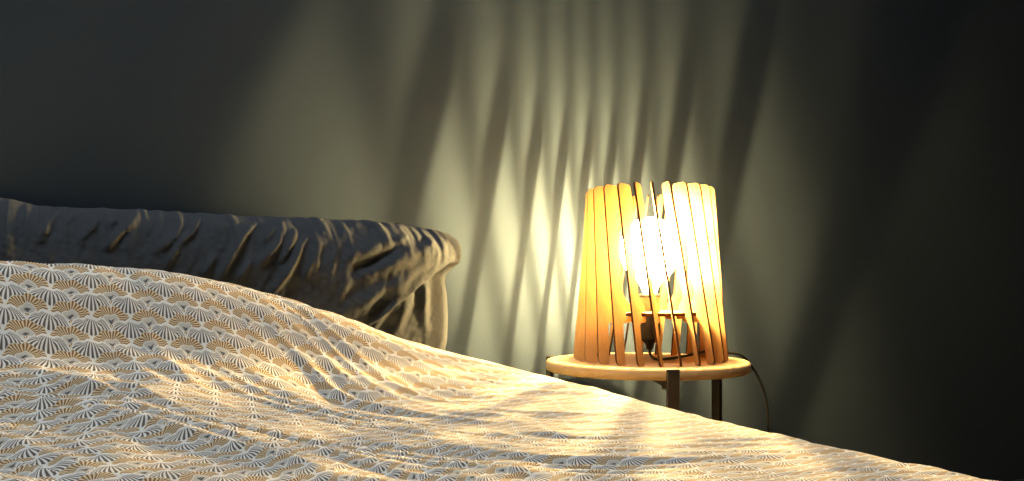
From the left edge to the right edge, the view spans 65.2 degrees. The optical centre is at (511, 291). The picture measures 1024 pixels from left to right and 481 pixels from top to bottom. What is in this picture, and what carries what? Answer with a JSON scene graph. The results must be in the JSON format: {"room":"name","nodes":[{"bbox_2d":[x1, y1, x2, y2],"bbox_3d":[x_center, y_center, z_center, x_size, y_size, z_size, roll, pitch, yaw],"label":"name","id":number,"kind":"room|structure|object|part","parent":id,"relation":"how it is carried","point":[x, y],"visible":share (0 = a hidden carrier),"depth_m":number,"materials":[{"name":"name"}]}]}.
{"room":"bedroom","nodes":[
{"label":"bedroom","id":0,"kind":"room"},
{"bbox_2d":[0,0,1023,480],"bbox_3d":[-0.236,-0.970,1.509,5.300,3.200,0.100,0,0,-30],"label":"wall","id":1,"kind":"structure","parent":0,"point":[862,160],"depth_m":1.74,"materials":[{"name":"paint"}]},
{"bbox_3d":[0.733,0.680,-0.169,5.300,0.100,3.975,0,0,-30],"label":"floor","id":2,"kind":"structure","parent":0,"visible":0},
{"bbox_2d":[546,353,750,420],"bbox_3d":[0.243,0.377,1.466,0.375,0.506,0.375,0,0,10],"label":"side table","id":3,"kind":"object","parent":2,"relation":"on","point":[669,376],"visible":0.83,"depth_m":1.33,"materials":[{"name":"brown wood"}]},
{"bbox_3d":[0.073,0.377,1.546,0.010,0.506,0.020,0,0,24],"label":"leg","id":4,"kind":"part","parent":3,"relation":"part of","materials":[{"name":"brown metal"}]},
{"bbox_2d":[573,181,769,432],"bbox_3d":[0.292,0.221,1.515,0.278,0.818,0.400,0,0,40],"label":"table lamp","id":5,"kind":"object","parent":3,"relation":"on","point":[690,225],"visible":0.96,"depth_m":1.40,"materials":[{"name":"brown wood"}]},
{"bbox_3d":[0.253,-0.068,1.468,0.110,0.138,0.110,0,0,10],"label":"bulb","id":6,"kind":"part","parent":5,"relation":"part of","materials":[{"name":"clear glass"}]},
{"bbox_2d":[638,294,660,348],"bbox_3d":[0.253,0.054,1.468,0.041,0.102,0.041,0,0,10],"label":"socket","id":7,"kind":"object","parent":5,"relation":"attached to","point":[647,331],"depth_m":1.45,"materials":[{"name":"black plastic"}]},
{"bbox_3d":[0.381,0.366,1.538,0.234,0.527,0.210,0,0,10],"label":"power cord","id":8,"kind":"part","parent":5,"relation":"part of","materials":[{"name":"black plastic"}]},
{"bbox_3d":[0.258,0.377,1.280,0.020,0.506,0.010,0,0,-3],"label":"leg","id":9,"kind":"part","parent":3,"relation":"part of","materials":[{"name":"brown metal"}]},
{"bbox_3d":[0.404,0.377,1.576,0.010,0.506,0.020,0,0,-34],"label":"leg","id":10,"kind":"part","parent":3,"relation":"part of","materials":[{"name":"brown metal"}]},
{"bbox_3d":[-0.337,0.398,0.227,1.644,0.463,1.970,0,0,-30],"label":"bed","id":11,"kind":"object","parent":2,"relation":"on","visible":0},
{"bbox_2d":[0,198,460,349],"bbox_3d":[-0.428,0.012,1.197,0.796,0.278,0.186,0,0,-30],"label":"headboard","id":12,"kind":"object","parent":11,"relation":"on","point":[389,278],"visible":0.46,"depth_m":1.17,"materials":[{"name":"fabric"}]},
{"bbox_2d":[0,261,994,480],"bbox_3d":[-0.261,0.185,0.141,1.688,0.433,1.708,0,0,-30],"label":"quilt","id":13,"kind":"object","parent":11,"relation":"on","point":[107,373],"visible":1,"depth_m":0.76,"materials":[{"name":"fabric"}]}
]}

